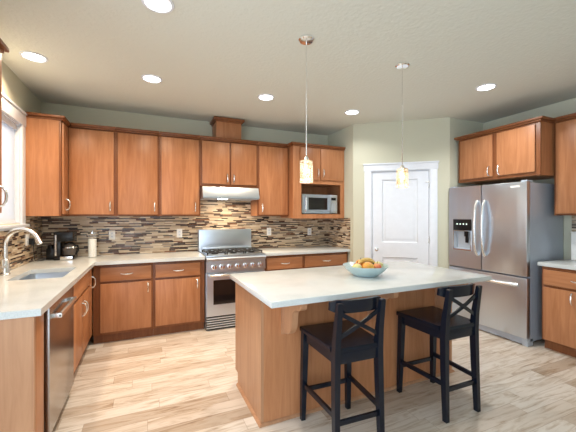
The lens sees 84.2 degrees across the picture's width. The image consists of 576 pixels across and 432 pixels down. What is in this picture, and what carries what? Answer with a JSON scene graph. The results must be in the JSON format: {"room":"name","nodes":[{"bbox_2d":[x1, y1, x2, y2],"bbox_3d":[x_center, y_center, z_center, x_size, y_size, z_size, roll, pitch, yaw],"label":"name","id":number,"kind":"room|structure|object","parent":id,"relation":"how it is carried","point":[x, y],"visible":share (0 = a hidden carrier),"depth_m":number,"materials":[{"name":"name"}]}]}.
{"room":"kitchen","nodes":[
{"label":"kitchen","id":0,"kind":"room"},
{"bbox_2d":[0,61,40,230],"bbox_3d":[-2.373,0.034,2.385,0.120,2.760,2.960,0,0,-24],"label":"wall","id":1,"kind":"structure","parent":0,"point":[13,87],"depth_m":3.08,"materials":[{"name":"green paint"}]},
{"bbox_2d":[0,38,8,212],"bbox_3d":[-1.726,-0.525,1.534,0.378,1.052,0.879,0,0,-24],"label":"upper cabinet","id":2,"kind":"object","parent":1,"relation":"attached to","point":[3,47],"visible":1,"depth_m":1.92,"materials":[{"name":"brown wood"}]},
{"bbox_2d":[0,112,19,223],"bbox_3d":[-2.439,-0.416,2.558,0.100,0.970,1.210,0,0,-24],"label":"window","id":3,"kind":"structure","parent":1,"relation":"in","point":[17,132],"depth_m":3.12,"materials":[{"name":"white"}]},
{"bbox_2d":[0,115,16,221],"bbox_3d":[-2.428,-0.416,2.563,0.040,0.945,1.182,0,0,-24],"label":"window shade","id":4,"kind":"object","parent":3,"relation":"attached to","point":[8,127],"visible":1,"depth_m":2.97,"materials":[{"name":"white fabric"}]},
{"bbox_2d":[0,93,29,230],"bbox_3d":[-2.379,-0.454,2.585,0.070,1.165,1.430,0,0,-24],"label":"trim","id":5,"kind":"structure","parent":1,"relation":"attached to","point":[9,107],"depth_m":3.13,"materials":[{"name":"white wood"}]},
{"bbox_2d":[0,216,41,269],"bbox_3d":[-2.400,0.247,2.606,0.008,0.491,2.533,0,0,-24],"label":"backsplash","id":6,"kind":"structure","parent":1,"relation":"attached to","point":[19,254],"depth_m":3.20,"materials":[{"name":"tile"}]},
{"bbox_2d":[25,234,29,245],"bbox_3d":[-2.695,0.246,3.298,0.009,0.118,0.118,0,0,-24],"label":"wall outlet","id":7,"kind":"object","parent":6,"relation":"attached to","point":[27,236],"visible":0.91,"depth_m":3.28,"materials":[{"name":"white plastic"}]},
{"bbox_2d":[29,238,42,260],"bbox_3d":[-2.703,0.363,3.423,0.048,0.258,0.229,0,0,-12],"label":"plug adapter","id":8,"kind":"object","parent":6,"relation":"attached to","point":[31,240],"visible":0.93,"depth_m":3.33,"materials":[{"name":"black plastic"}]},
{"bbox_2d":[26,112,70,215],"bbox_3d":[-2.615,-0.525,3.552,0.378,1.052,0.629,0,0,-24],"label":"upper cabinet","id":9,"kind":"object","parent":1,"relation":"attached to","point":[46,134],"visible":0.73,"depth_m":3.30,"materials":[{"name":"brown wood"}]},
{"bbox_2d":[41,102,327,328],"bbox_3d":[-0.371,0.034,4.940,5.806,2.760,0.100,0,0,-24],"label":"wall","id":10,"kind":"structure","parent":0,"point":[74,114],"depth_m":4.28,"materials":[{"name":"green paint"}]},
{"bbox_2d":[67,122,115,215],"bbox_3d":[-2.323,-0.525,3.811,0.488,1.052,0.392,0,0,-24],"label":"upper cabinet","id":11,"kind":"object","parent":10,"relation":"attached to","point":[91,148],"visible":0.88,"depth_m":3.67,"materials":[{"name":"brown wood"}]},
{"bbox_2d":[116,127,159,215],"bbox_3d":[-1.879,-0.525,4.006,0.479,1.052,0.392,0,0,-24],"label":"upper cabinet","id":12,"kind":"object","parent":10,"relation":"attached to","point":[137,150],"visible":0.98,"depth_m":3.86,"materials":[{"name":"brown wood"}]},
{"bbox_2d":[159,131,200,215],"bbox_3d":[-1.432,-0.525,4.203,0.497,1.052,0.392,0,0,-24],"label":"upper cabinet","id":13,"kind":"object","parent":10,"relation":"attached to","point":[179,153],"visible":0.96,"depth_m":4.06,"materials":[{"name":"brown wood"}]},
{"bbox_2d":[42,200,327,257],"bbox_3d":[-1.121,0.112,4.550,3.897,1.004,0.008,0,0,-24],"label":"backsplash","id":14,"kind":"structure","parent":10,"relation":"attached to","point":[133,234],"depth_m":4.38,"materials":[{"name":"tile"}]},
{"bbox_2d":[109,230,114,239],"bbox_3d":[-2.237,0.242,4.049,0.072,0.118,0.009,0,0,-24],"label":"wall outlet","id":15,"kind":"object","parent":14,"relation":"attached to","point":[111,232],"visible":1,"depth_m":4.05,"materials":[{"name":"white plastic"}]},
{"bbox_2d":[177,229,181,237],"bbox_3d":[-1.491,0.236,4.378,0.072,0.118,0.009,0,0,-24],"label":"wall outlet","id":16,"kind":"object","parent":14,"relation":"attached to","point":[179,231],"visible":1,"depth_m":4.37,"materials":[{"name":"white plastic"}]},
{"bbox_2d":[200,135,257,187],"bbox_3d":[-0.845,-0.725,4.462,0.784,0.653,0.392,0,0,-24],"label":"upper cabinet","id":17,"kind":"object","parent":10,"relation":"attached to","point":[224,162],"visible":0.94,"depth_m":4.31,"materials":[{"name":"brown wood"}]},
{"bbox_2d":[210,116,244,138],"bbox_3d":[-0.860,-1.193,4.484,0.421,0.282,0.340,0,0,-24],"label":"duct cover","id":18,"kind":"object","parent":17,"relation":"on","point":[223,127],"visible":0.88,"depth_m":4.36,"materials":[{"name":"brown wood"}]},
{"bbox_2d":[200,186,259,200],"bbox_3d":[-0.830,-0.299,4.405,0.752,0.158,0.490,0,0,-24],"label":"range hood","id":19,"kind":"object","parent":17,"relation":"attached to","point":[206,193],"visible":0.97,"depth_m":4.21,"materials":[{"name":"metal"}]},
{"bbox_2d":[251,141,288,215],"bbox_3d":[-0.266,-0.525,4.717,0.479,1.052,0.392,0,0,-24],"label":"upper cabinet","id":20,"kind":"object","parent":10,"relation":"attached to","point":[272,158],"visible":0.9,"depth_m":4.57,"materials":[{"name":"brown wood"}]},
{"bbox_2d":[280,142,344,218],"bbox_3d":[0.363,-0.507,4.908,0.904,1.087,0.552,0,0,-24],"label":"upper cabinet","id":21,"kind":"object","parent":10,"relation":"attached to","point":[328,161],"visible":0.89,"depth_m":4.72,"materials":[{"name":"brown wood"}]},
{"bbox_2d":[301,194,336,213],"bbox_3d":[0.404,-0.174,4.936,0.602,0.294,0.464,0,0,-24],"label":"microwave","id":22,"kind":"object","parent":21,"relation":"in","point":[310,203],"visible":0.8,"depth_m":4.76,"materials":[{"name":"grey metal"}]},
{"bbox_2d":[0,0,575,135],"bbox_3d":[0.747,-1.396,1.597,6.457,0.100,7.120,0,0,-24],"label":"ceiling","id":23,"kind":"structure","parent":0,"point":[212,58],"depth_m":2.67,"materials":[{"name":"white paint"}]},
{"bbox_2d":[19,51,47,62],"bbox_3d":[-2.145,-1.341,2.689,0.196,0.008,0.196,0,0,-24],"label":"recessed light","id":24,"kind":"object","parent":23,"relation":"in","point":[29,55],"visible":1,"depth_m":2.67,"materials":[{"name":"white"}]},
{"bbox_2d":[141,74,162,82],"bbox_3d":[-1.332,-1.341,3.120,0.196,0.008,0.196,0,0,-24],"label":"recessed light","id":25,"kind":"object","parent":23,"relation":"in","point":[150,78],"visible":1,"depth_m":3.10,"materials":[{"name":"white"}]},
{"bbox_2d":[141,0,173,13],"bbox_3d":[-0.822,-1.341,2.014,0.196,0.008,0.196,0,0,-24],"label":"recessed light","id":26,"kind":"object","parent":23,"relation":"in","point":[158,6],"visible":1,"depth_m":2.03,"materials":[{"name":"white"}]},
{"bbox_2d":[257,94,274,100],"bbox_3d":[-0.249,-1.341,3.605,0.196,0.008,0.196,0,0,-24],"label":"recessed light","id":27,"kind":"object","parent":23,"relation":"in","point":[266,97],"visible":1,"depth_m":3.60,"materials":[{"name":"white"}]},
{"bbox_2d":[298,34,313,182],"bbox_3d":[0.140,-0.799,2.417,0.120,1.094,0.120,0,0,-24],"label":"pendant light","id":28,"kind":"object","parent":23,"relation":"hanging from","point":[306,165],"visible":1,"depth_m":2.38,"materials":[{"name":"white glass"}]},
{"bbox_2d":[344,110,359,114],"bbox_3d":[0.829,-1.341,4.127,0.196,0.008,0.196,0,0,-24],"label":"recessed light","id":29,"kind":"object","parent":23,"relation":"in","point":[348,112],"visible":1,"depth_m":4.12,"materials":[{"name":"white"}]},
{"bbox_2d":[395,61,409,187],"bbox_3d":[1.016,-0.799,2.831,0.120,1.094,0.120,0,0,-24],"label":"pendant light","id":30,"kind":"object","parent":23,"relation":"hanging from","point":[401,173],"visible":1,"depth_m":2.80,"materials":[{"name":"white glass"}]},
{"bbox_2d":[475,83,496,90],"bbox_3d":[2.067,-1.341,3.326,0.196,0.008,0.196,0,0,-24],"label":"recessed light","id":31,"kind":"object","parent":23,"relation":"in","point":[489,86],"visible":1,"depth_m":3.32,"materials":[{"name":"white"}]},
{"bbox_2d":[53,326,575,431],"bbox_3d":[0.747,1.454,1.597,6.457,0.080,7.120,0,0,-24],"label":"floor","id":32,"kind":"structure","parent":0,"point":[185,381],"depth_m":2.51,"materials":[{"name":"brown wood"}]},
{"bbox_2d":[0,314,43,431],"bbox_3d":[-1.657,0.974,1.652,0.598,0.880,0.164,0,0,-24],"label":"end panel","id":33,"kind":"object","parent":32,"relation":"on","point":[21,339],"visible":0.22,"depth_m":1.68,"materials":[{"name":"brown wood"}]},
{"bbox_2d":[44,285,76,431],"bbox_3d":[-1.798,0.975,2.116,0.615,0.878,0.679,0,0,-24],"label":"dishwasher","id":34,"kind":"object","parent":32,"relation":"on","point":[59,318],"visible":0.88,"depth_m":2.07,"materials":[{"name":"silver metal"}]},
{"bbox_2d":[74,270,89,372],"bbox_3d":[-2.146,0.974,2.829,0.628,0.880,0.900,0,0,-24],"label":"base cabinet","id":35,"kind":"object","parent":32,"relation":"on","point":[81,289],"visible":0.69,"depth_m":2.89,"materials":[{"name":"brown wood"}]},
{"bbox_2d":[0,251,204,319],"bbox_3d":[-1.583,0.513,2.965,1.792,0.038,2.535,0,0,-24],"label":"countertop","id":36,"kind":"structure","parent":35,"relation":"on","point":[31,297],"depth_m":2.48,"materials":[{"name":"white stone"}]},
{"bbox_2d":[0,227,42,275],"bbox_3d":[-2.225,0.293,2.635,0.370,0.401,0.100,0,0,8],"label":"faucet","id":37,"kind":"object","parent":36,"relation":"on","point":[5,262],"visible":1,"depth_m":2.65,"materials":[{"name":"silver metal"}]},
{"bbox_2d":[19,271,70,279],"bbox_3d":[-2.092,0.621,2.749,0.384,0.176,0.584,0,0,-24],"label":"sink","id":38,"kind":"object","parent":36,"relation":"in","point":[53,274],"visible":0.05,"depth_m":2.98,"materials":[{"name":"metal"}]},
{"bbox_2d":[46,244,53,259],"bbox_3d":[-2.703,0.409,3.639,0.080,0.168,0.100,0,0,-24],"label":"coffee grinder","id":39,"kind":"object","parent":36,"relation":"on","point":[50,248],"visible":0.73,"depth_m":3.60,"materials":[{"name":"black plastic"}]},
{"bbox_2d":[53,231,78,259],"bbox_3d":[-2.534,0.336,3.668,0.238,0.315,0.242,0,0,-24],"label":"coffee maker","id":40,"kind":"object","parent":36,"relation":"on","point":[68,250],"visible":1,"depth_m":3.58,"materials":[{"name":"black plastic"}]},
{"bbox_2d":[88,231,96,256],"bbox_3d":[-2.345,0.334,3.818,0.094,0.318,0.094,0,0,-24],"label":"glass canister","id":41,"kind":"object","parent":36,"relation":"on","point":[92,243],"visible":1,"depth_m":3.78,"materials":[{"name":"white"}]},
{"bbox_2d":[85,269,95,349],"bbox_3d":[-2.353,0.974,3.301,0.628,0.880,0.127,0,0,-24],"label":"base cabinet","id":42,"kind":"object","parent":32,"relation":"on","point":[91,276],"visible":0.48,"depth_m":3.41,"materials":[{"name":"brown wood"}]},
{"bbox_2d":[93,262,152,343],"bbox_3d":[-1.952,0.974,3.827,0.605,0.880,0.634,0,0,-24],"label":"base cabinet","id":43,"kind":"object","parent":32,"relation":"on","point":[122,293],"visible":0.91,"depth_m":3.57,"materials":[{"name":"brown wood"}]},
{"bbox_2d":[153,260,204,335],"bbox_3d":[-1.407,0.974,4.067,0.586,0.880,0.634,0,0,-24],"label":"base cabinet","id":44,"kind":"object","parent":32,"relation":"on","point":[178,286],"visible":0.91,"depth_m":3.82,"materials":[{"name":"brown wood"}]},
{"bbox_2d":[198,229,265,329],"bbox_3d":[-0.771,0.795,4.306,0.772,1.213,0.717,0,0,-24],"label":"range","id":45,"kind":"object","parent":32,"relation":"on","point":[226,252],"visible":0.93,"depth_m":4.02,"materials":[{"name":"metal"}]},
{"bbox_2d":[200,250,264,257],"bbox_3d":[-0.755,0.500,4.281,0.762,0.024,0.527,0,0,-24],"label":"cooktop","id":46,"kind":"object","parent":45,"relation":"in","point":[239,254],"depth_m":4.11,"materials":[{"name":"metal"}]},
{"bbox_2d":[264,254,302,270],"bbox_3d":[-0.158,0.974,4.618,0.585,0.880,0.634,0,0,-24],"label":"drawer","id":47,"kind":"object","parent":32,"relation":"on","point":[281,262],"visible":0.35,"depth_m":4.37,"materials":[{"name":"brown wood"}]},
{"bbox_2d":[303,252,347,267],"bbox_3d":[0.455,0.974,4.888,0.752,0.880,0.634,0,0,-24],"label":"base cabinet","id":48,"kind":"object","parent":32,"relation":"on","point":[336,258],"visible":0.26,"depth_m":4.62,"materials":[{"name":"brown wood"}]},
{"bbox_2d":[258,245,349,255],"bbox_3d":[0.184,0.513,4.776,1.344,0.038,0.647,0,0,-24],"label":"countertop","id":49,"kind":"structure","parent":48,"relation":"on","point":[306,249],"depth_m":4.62,"materials":[{"name":"white stone"}]},
{"bbox_2d":[300,296,385,431],"bbox_3d":[0.351,0.952,2.077,0.396,0.924,0.471,0,0,-21],"label":"bar stool","id":50,"kind":"object","parent":32,"relation":"on","point":[341,341],"visible":1,"depth_m":1.93,"materials":[{"name":"black paint"}]},
{"bbox_2d":[230,261,490,427],"bbox_3d":[0.597,0.957,2.707,1.978,0.914,1.012,0,0,-24],"label":"kitchen island","id":51,"kind":"object","parent":32,"relation":"on","point":[271,307],"visible":0.77,"depth_m":2.35,"materials":[{"name":"brown wood"}]},
{"bbox_2d":[343,262,388,276],"bbox_3d":[0.653,0.454,2.682,0.380,0.087,0.380,0,0,-24],"label":"fruit bowl","id":52,"kind":"object","parent":51,"relation":"on","point":[360,272],"visible":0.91,"depth_m":2.56,"materials":[{"name":"blue ceramic"}]},
{"bbox_2d":[352,264,361,267],"bbox_3d":[0.563,0.417,2.596,0.073,0.060,0.063,0,0,-24],"label":"pear","id":53,"kind":"object","parent":52,"relation":"in","point":[354,265],"visible":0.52,"depth_m":2.58,"materials":[{"name":"yellow food"}]},
{"bbox_2d":[362,262,373,267],"bbox_3d":[0.662,0.424,2.624,0.125,0.094,0.092,0,0,-24],"label":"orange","id":54,"kind":"object","parent":52,"relation":"in","point":[366,264],"visible":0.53,"depth_m":2.59,"materials":[{"name":"orange food"}]},
{"bbox_2d":[374,261,381,267],"bbox_3d":[0.744,0.421,2.662,0.073,0.083,0.074,0,0,-24],"label":"apple","id":55,"kind":"object","parent":52,"relation":"in","point":[376,265],"visible":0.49,"depth_m":2.64,"materials":[{"name":"red food"}]},
{"bbox_3d":[0.728,0.425,2.740,0.076,0.064,0.064,0,0,-24],"label":"avocado","id":56,"kind":"object","parent":52,"relation":"in","visible":0},
{"bbox_2d":[358,258,374,263],"bbox_3d":[0.664,0.383,2.706,0.185,0.059,0.036,0,0,-24],"label":"banana","id":57,"kind":"object","parent":56,"relation":"on","point":[363,259],"visible":0.8,"depth_m":2.69,"materials":[{"name":"yellow food"}]},
{"bbox_2d":[396,283,481,423],"bbox_3d":[1.151,0.952,2.436,0.396,0.924,0.471,0,0,-23],"label":"bar stool","id":58,"kind":"object","parent":32,"relation":"on","point":[443,324],"visible":1,"depth_m":2.30,"materials":[{"name":"black paint"}]},
{"bbox_2d":[449,180,562,346],"bbox_3d":[2.657,0.511,3.992,0.786,1.806,0.967,0,0,-24],"label":"refrigerator","id":59,"kind":"object","parent":32,"relation":"on","point":[501,232],"visible":0.84,"depth_m":3.63,"materials":[{"name":"grey metal"}]},
{"bbox_2d":[542,266,575,357],"bbox_3d":[3.088,0.974,3.210,0.644,0.880,0.661,0,0,-24],"label":"base cabinet","id":60,"kind":"object","parent":32,"relation":"on","point":[558,284],"visible":0.96,"depth_m":3.25,"materials":[{"name":"brown wood"}]},
{"bbox_2d":[537,259,575,269],"bbox_3d":[3.109,0.513,3.225,0.620,0.038,0.712,0,0,-24],"label":"countertop","id":61,"kind":"structure","parent":60,"relation":"on","point":[569,264],"depth_m":3.31,"materials":[{"name":"white stone"}]},
{"bbox_2d":[571,231,575,259],"bbox_3d":[3.246,0.334,3.529,0.098,0.319,0.148,0,0,-24],"label":"caddy","id":62,"kind":"object","parent":61,"relation":"on","point":[573,233],"visible":1,"depth_m":3.56,"materials":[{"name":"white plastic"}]},
{"bbox_2d":[328,125,352,261],"bbox_3d":[0.860,0.034,5.035,0.100,2.760,0.721,0,0,-24],"label":"wall","id":63,"kind":"structure","parent":0,"point":[344,137],"depth_m":4.80,"materials":[{"name":"beige paint"}]},
{"bbox_2d":[328,218,349,248],"bbox_3d":[0.796,0.262,5.046,0.009,0.463,0.648,0,0,-24],"label":"backsplash","id":64,"kind":"structure","parent":63,"relation":"attached to","point":[338,228],"depth_m":5.00,"materials":[{"name":"tile"}]},
{"bbox_2d":[353,117,449,268],"bbox_3d":[1.597,0.034,4.563,1.292,2.760,0.100,0,0,15],"label":"wall","id":65,"kind":"structure","parent":0,"point":[423,139],"depth_m":4.51,"materials":[{"name":"beige paint"}]},
{"bbox_2d":[372,170,428,264],"bbox_3d":[1.605,0.387,4.498,0.797,2.039,0.107,0,0,15],"label":"door","id":66,"kind":"structure","parent":65,"relation":"in","point":[399,215],"depth_m":4.53,"materials":[{"name":"white wood"}]},
{"bbox_2d":[363,161,438,266],"bbox_3d":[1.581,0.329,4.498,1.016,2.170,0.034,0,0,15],"label":"trim","id":67,"kind":"structure","parent":65,"relation":"attached to","point":[432,165],"depth_m":4.44,"materials":[{"name":"white wood"}]},
{"bbox_2d":[450,117,482,265],"bbox_3d":[2.500,0.034,4.529,0.684,2.760,0.100,0,0,-24],"label":"wall","id":68,"kind":"structure","parent":0,"point":[458,127],"depth_m":4.41,"materials":[{"name":"beige paint"}]},
{"bbox_2d":[483,98,575,258],"bbox_3d":[3.676,0.034,2.834,0.100,2.760,7.020,0,0,-24],"label":"wall","id":69,"kind":"structure","parent":0,"point":[566,107],"depth_m":3.81,"materials":[{"name":"beige paint"}]},
{"bbox_2d":[454,116,555,184],"bbox_3d":[2.761,-0.759,3.996,0.636,0.623,1.069,0,0,-24],"label":"upper cabinet","id":70,"kind":"object","parent":69,"relation":"attached to","point":[521,150],"visible":0.91,"depth_m":3.74,"materials":[{"name":"brown wood"}]},
{"bbox_2d":[554,113,575,214],"bbox_3d":[3.224,-0.543,3.247,0.392,1.075,0.739,0,0,-24],"label":"upper cabinet","id":71,"kind":"object","parent":69,"relation":"attached to","point":[565,125],"visible":0.88,"depth_m":3.42,"materials":[{"name":"brown wood"}]},
{"bbox_2d":[572,216,575,230],"bbox_3d":[3.390,0.244,3.347,0.009,0.498,0.668,0,0,-24],"label":"backsplash","id":72,"kind":"structure","parent":69,"relation":"attached to","point":[573,217],"depth_m":3.63,"materials":[{"name":"tile"}]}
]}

